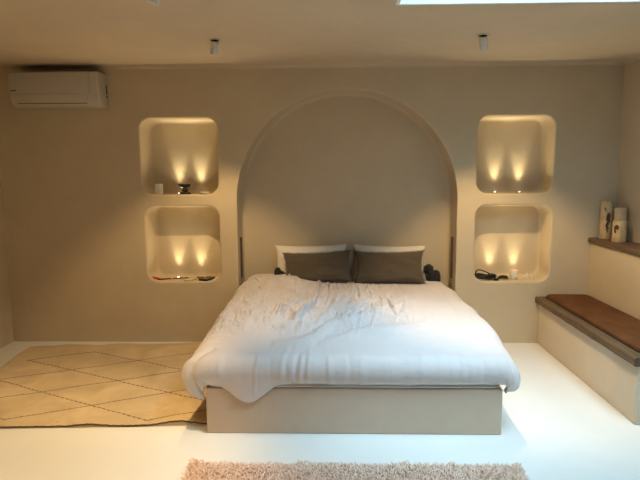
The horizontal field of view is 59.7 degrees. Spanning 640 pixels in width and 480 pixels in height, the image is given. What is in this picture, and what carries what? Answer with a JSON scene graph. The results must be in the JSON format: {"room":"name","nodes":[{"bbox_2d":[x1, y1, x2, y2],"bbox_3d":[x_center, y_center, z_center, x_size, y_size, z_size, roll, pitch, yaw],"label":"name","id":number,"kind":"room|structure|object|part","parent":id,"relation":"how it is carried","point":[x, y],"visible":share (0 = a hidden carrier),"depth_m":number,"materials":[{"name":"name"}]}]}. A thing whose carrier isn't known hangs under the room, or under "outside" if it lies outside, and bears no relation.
{"room":"bedroom","nodes":[
{"label":"bedroom","id":0,"kind":"room"},
{"bbox_2d":[0,159,13,347],"bbox_3d":[-3.107,0.203,1.147,0.100,2.551,8.200,0,7,1],"label":"wall","id":1,"kind":"structure","parent":0,"point":[6,325],"depth_m":5.22,"materials":[{"name":"paint"}]},
{"bbox_2d":[0,65,624,342],"bbox_3d":[-0.126,-0.314,5.296,5.690,2.591,0.310,0,7,1],"label":"wall","id":2,"kind":"structure","parent":0,"point":[517,165],"depth_m":5.24,"materials":[{"name":"paint"}]},
{"bbox_2d":[8,71,107,108],"bbox_3d":[-2.325,-1.338,4.963,0.794,0.315,0.214,0,7,1],"label":"air conditioner","id":3,"kind":"object","parent":2,"relation":"attached to","point":[49,89],"visible":1,"depth_m":4.87,"materials":[{"name":"white plastic"}]},
{"bbox_3d":[-2.364,-1.368,4.859,0.709,0.184,0.010,0,7,1],"label":"panel","id":4,"kind":"part","parent":3,"relation":"part of","materials":[{"name":"white plastic"}]},
{"bbox_2d":[155,184,162,193],"bbox_3d":[-1.517,-0.480,5.258,0.073,0.096,0.026,-3,7,-19],"label":"folded card","id":5,"kind":"object","parent":2,"relation":"in","point":[158,187],"visible":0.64,"depth_m":5.25,"materials":[{"name":"white paper"}]},
{"bbox_2d":[152,276,188,279],"bbox_3d":[-1.490,0.361,5.354,0.447,0.040,0.040,-3,7,-18],"label":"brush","id":6,"kind":"object","parent":2,"relation":"on","point":[154,277],"visible":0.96,"depth_m":5.35,"materials":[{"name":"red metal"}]},
{"bbox_3d":[-1.413,0.369,5.381,0.285,0.015,0.015,-3,7,-18],"label":"rod","id":7,"kind":"part","parent":6,"relation":"part of","materials":[{"name":"brown wood"}]},
{"bbox_2d":[178,184,190,193],"bbox_3d":[-1.277,-0.485,5.280,0.108,0.097,0.108,-7,9,-43],"label":"ornament","id":8,"kind":"object","parent":2,"relation":"on","point":[185,189],"visible":1,"depth_m":5.26,"materials":[{"name":"black plastic"}]},
{"bbox_2d":[199,276,214,280],"bbox_3d":[-1.084,0.370,5.348,0.090,0.020,0.150,2,7,21],"label":"phone","id":9,"kind":"object","parent":2,"relation":"on","point":[207,278],"visible":0.97,"depth_m":5.30,"materials":[{"name":"black plastic"}]},
{"bbox_2d":[240,237,242,277],"bbox_3d":[-0.757,0.169,5.371,0.008,0.390,0.070,0,7,1],"label":"panel","id":10,"kind":"object","parent":2,"relation":"attached to","point":[241,237],"visible":1,"depth_m":5.38,"materials":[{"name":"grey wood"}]},
{"bbox_2d":[450,237,453,277],"bbox_3d":[1.259,0.165,5.320,0.008,0.390,0.070,0,7,1],"label":"panel","id":11,"kind":"object","parent":2,"relation":"attached to","point":[452,238],"visible":1,"depth_m":5.32,"materials":[{"name":"grey wood"}]},
{"bbox_2d":[474,269,498,280],"bbox_3d":[1.565,0.328,5.287,0.224,0.093,0.128,0,7,1],"label":"cable coil","id":12,"kind":"object","parent":2,"relation":"on","point":[488,276],"visible":0.97,"depth_m":5.25,"materials":[{"name":"black rubber"}]},
{"bbox_2d":[497,275,508,278],"bbox_3d":[1.728,0.356,5.296,0.134,0.034,0.066,0,7,1],"label":"bundle","id":13,"kind":"object","parent":2,"relation":"on","point":[500,276],"visible":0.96,"depth_m":5.28,"materials":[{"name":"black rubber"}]},
{"bbox_2d":[509,269,517,279],"bbox_3d":[1.841,0.329,5.300,0.074,0.088,0.074,0,7,1],"label":"candle","id":14,"kind":"object","parent":2,"relation":"in","point":[513,273],"visible":1,"depth_m":5.27,"materials":[{"name":"white wax"}]},
{"bbox_2d":[0,0,639,67],"bbox_3d":[-0.236,-1.130,1.014,5.850,0.100,8.600,0,7,1],"label":"ceiling","id":15,"kind":"structure","parent":0,"point":[33,33],"depth_m":3.81,"materials":[{"name":"paint"}]},
{"bbox_2d":[147,0,159,5],"bbox_3d":[-0.822,-1.244,2.828,0.109,0.103,0.096,0,7,1],"label":"ceiling spotlight","id":16,"kind":"object","parent":15,"relation":"attached to","point":[153,2],"visible":1,"depth_m":2.82,"materials":[{"name":"paint"}]},
{"bbox_2d":[209,38,221,54],"bbox_3d":[-0.756,-1.388,4.019,0.096,0.104,0.096,0,7,1],"label":"ceiling spotlight","id":17,"kind":"object","parent":15,"relation":"attached to","point":[214,42],"visible":1,"depth_m":4.01,"materials":[{"name":"paint"}]},
{"bbox_2d":[476,34,489,50],"bbox_3d":[1.142,-1.385,3.916,0.096,0.104,0.096,0,7,1],"label":"ceiling spotlight","id":18,"kind":"object","parent":15,"relation":"attached to","point":[483,41],"visible":1,"depth_m":3.90,"materials":[{"name":"paint"}]},
{"bbox_2d":[396,0,639,4],"bbox_3d":[1.449,-1.433,2.194,2.120,0.399,1.980,0,7,1],"label":"window","id":19,"kind":"structure","parent":15,"relation":"attached to","point":[399,2],"depth_m":3.17,"materials":[{"name":"glass"}]},
{"bbox_2d":[0,341,639,479],"bbox_3d":[-0.222,1.496,1.382,5.850,0.100,8.700,0,7,1],"label":"floor","id":20,"kind":"structure","parent":0,"point":[555,425],"depth_m":3.30,"materials":[{"name":"white concrete"}]},
{"bbox_2d":[0,341,207,427],"bbox_3d":[-1.690,1.067,4.399,2.014,0.035,1.822,0,7,1],"label":"rug","id":21,"kind":"object","parent":20,"relation":"on","point":[120,384],"visible":0.87,"depth_m":4.16,"materials":[{"name":"fabric"}]},
{"bbox_2d":[177,458,529,479],"bbox_3d":[0.173,1.260,2.694,1.834,0.047,0.723,0,7,1],"label":"shag rug","id":22,"kind":"object","parent":20,"relation":"on","point":[202,470],"visible":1,"depth_m":2.95,"materials":[{"name":"fabric"}]},
{"bbox_2d":[206,385,502,434],"bbox_3d":[0.231,0.919,4.493,1.810,0.292,2.176,0,7,1],"label":"platform","id":23,"kind":"object","parent":20,"relation":"on","point":[327,410],"visible":0.42,"depth_m":3.41,"materials":[{"name":"paint"}]},
{"bbox_2d":[210,383,499,387],"bbox_3d":[0.230,0.661,4.462,1.798,0.228,2.178,0,7,1],"label":"mattress","id":24,"kind":"object","parent":23,"relation":"on","point":[286,384],"visible":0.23,"depth_m":3.39,"materials":[{"name":"white fabric"}]},
{"bbox_2d":[275,244,345,272],"bbox_3d":[-0.088,0.213,5.409,0.704,0.336,0.202,0,7,1],"label":"pillow","id":25,"kind":"object","parent":24,"relation":"on","point":[281,250],"visible":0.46,"depth_m":5.38,"materials":[{"name":"white fabric"}]},
{"bbox_2d":[182,274,519,402],"bbox_3d":[0.212,0.645,4.343,2.080,0.472,2.061,0,7,1],"label":"duvet","id":26,"kind":"object","parent":24,"relation":"on","point":[275,330],"visible":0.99,"depth_m":3.62,"materials":[{"name":"fabric"}]},
{"bbox_2d":[274,267,285,274],"bbox_3d":[-0.381,0.314,5.311,0.128,0.107,0.079,0,7,1],"label":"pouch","id":27,"kind":"object","parent":26,"relation":"on","point":[277,271],"visible":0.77,"depth_m":5.29,"materials":[{"name":"black fabric"}]},
{"bbox_2d":[283,249,352,282],"bbox_3d":[-0.024,0.256,5.212,0.682,0.335,0.180,0,7,-1],"label":"cushion","id":28,"kind":"object","parent":26,"relation":"on","point":[334,266],"visible":0.81,"depth_m":5.17,"materials":[{"name":"grey fabric"}]},
{"bbox_2d":[354,250,425,283],"bbox_3d":[0.646,0.251,5.197,0.689,0.333,0.183,0,7,3],"label":"cushion","id":29,"kind":"object","parent":26,"relation":"on","point":[374,267],"visible":1,"depth_m":5.15,"materials":[{"name":"grey fabric"}]},
{"bbox_2d":[423,264,440,281],"bbox_3d":[1.064,0.313,5.304,0.168,0.169,0.111,2,7,18],"label":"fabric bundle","id":30,"kind":"object","parent":26,"relation":"on","point":[430,274],"visible":0.91,"depth_m":5.27,"materials":[{"name":"black fabric"}]},
{"bbox_2d":[353,244,425,279],"bbox_3d":[0.670,0.216,5.393,0.703,0.336,0.200,0,7,3],"label":"pillow","id":31,"kind":"object","parent":24,"relation":"on","point":[361,248],"visible":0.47,"depth_m":5.37,"materials":[{"name":"white fabric"}]},
{"bbox_2d":[535,296,639,423],"bbox_3d":[2.217,0.850,4.346,0.484,0.446,1.731,0,7,1],"label":"bench","id":32,"kind":"object","parent":20,"relation":"on","point":[611,368],"visible":0.68,"depth_m":4.07,"materials":[{"name":"paint"}]},
{"bbox_3d":[2.216,0.658,4.323,0.483,0.059,1.731,0,7,1],"label":"wooden seat","id":33,"kind":"part","parent":32,"relation":"part of","materials":[{"name":"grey wood"}]},
{"bbox_2d":[546,294,639,352],"bbox_3d":[2.254,0.608,4.341,0.405,0.036,1.644,0,7,1],"label":"bench cushion","id":34,"kind":"object","parent":32,"relation":"on","point":[625,328],"visible":1,"depth_m":4.33,"materials":[{"name":"brown fabric"}]},
{"bbox_2d":[588,243,639,319],"bbox_3d":[2.555,0.686,3.582,0.225,0.952,3.200,0,7,1],"label":"wall ledge","id":35,"kind":"object","parent":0,"point":[614,275],"visible":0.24,"depth_m":4.66,"materials":[{"name":"paint"}]},
{"bbox_2d":[588,237,639,255],"bbox_3d":[2.535,0.185,3.570,0.239,0.044,3.100,0,7,1],"label":"shelf","id":36,"kind":"object","parent":35,"relation":"on","point":[630,247],"visible":0.93,"depth_m":4.66,"materials":[{"name":"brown wood"}]},
{"bbox_2d":[599,201,613,238],"bbox_3d":[2.572,-0.183,5.008,0.104,0.340,0.106,0,7,1],"label":"candle","id":37,"kind":"object","parent":36,"relation":"on","point":[607,207],"visible":0.99,"depth_m":4.97,"materials":[{"name":"beige wax"}]},
{"bbox_2d":[611,220,627,241],"bbox_3d":[2.571,-0.079,4.787,0.114,0.186,0.115,0,7,1],"label":"candle","id":38,"kind":"object","parent":36,"relation":"on","point":[619,227],"visible":1,"depth_m":4.74,"materials":[{"name":"beige wax"}]},
{"bbox_2d":[614,207,627,220],"bbox_3d":[2.630,-0.143,4.885,0.101,0.290,0.102,0,7,1],"label":"candle","id":39,"kind":"object","parent":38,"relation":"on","point":[620,213],"visible":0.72,"depth_m":4.83,"materials":[{"name":"beige wax"}]},
{"bbox_2d":[616,60,639,242],"bbox_3d":[2.642,0.193,1.001,0.100,2.551,8.200,0,7,1],"label":"wall","id":40,"kind":"structure","parent":0,"point":[628,187],"depth_m":4.82,"materials":[{"name":"paint"}]},
{"bbox_2d":[0,56,639,70],"bbox_3d":[-0.238,-1.056,0.922,5.650,0.025,8.200,0,7,1],"label":"trim","id":41,"kind":"structure","parent":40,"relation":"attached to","point":[637,58],"depth_m":4.98,"materials":[{"name":"paint"}]}
]}

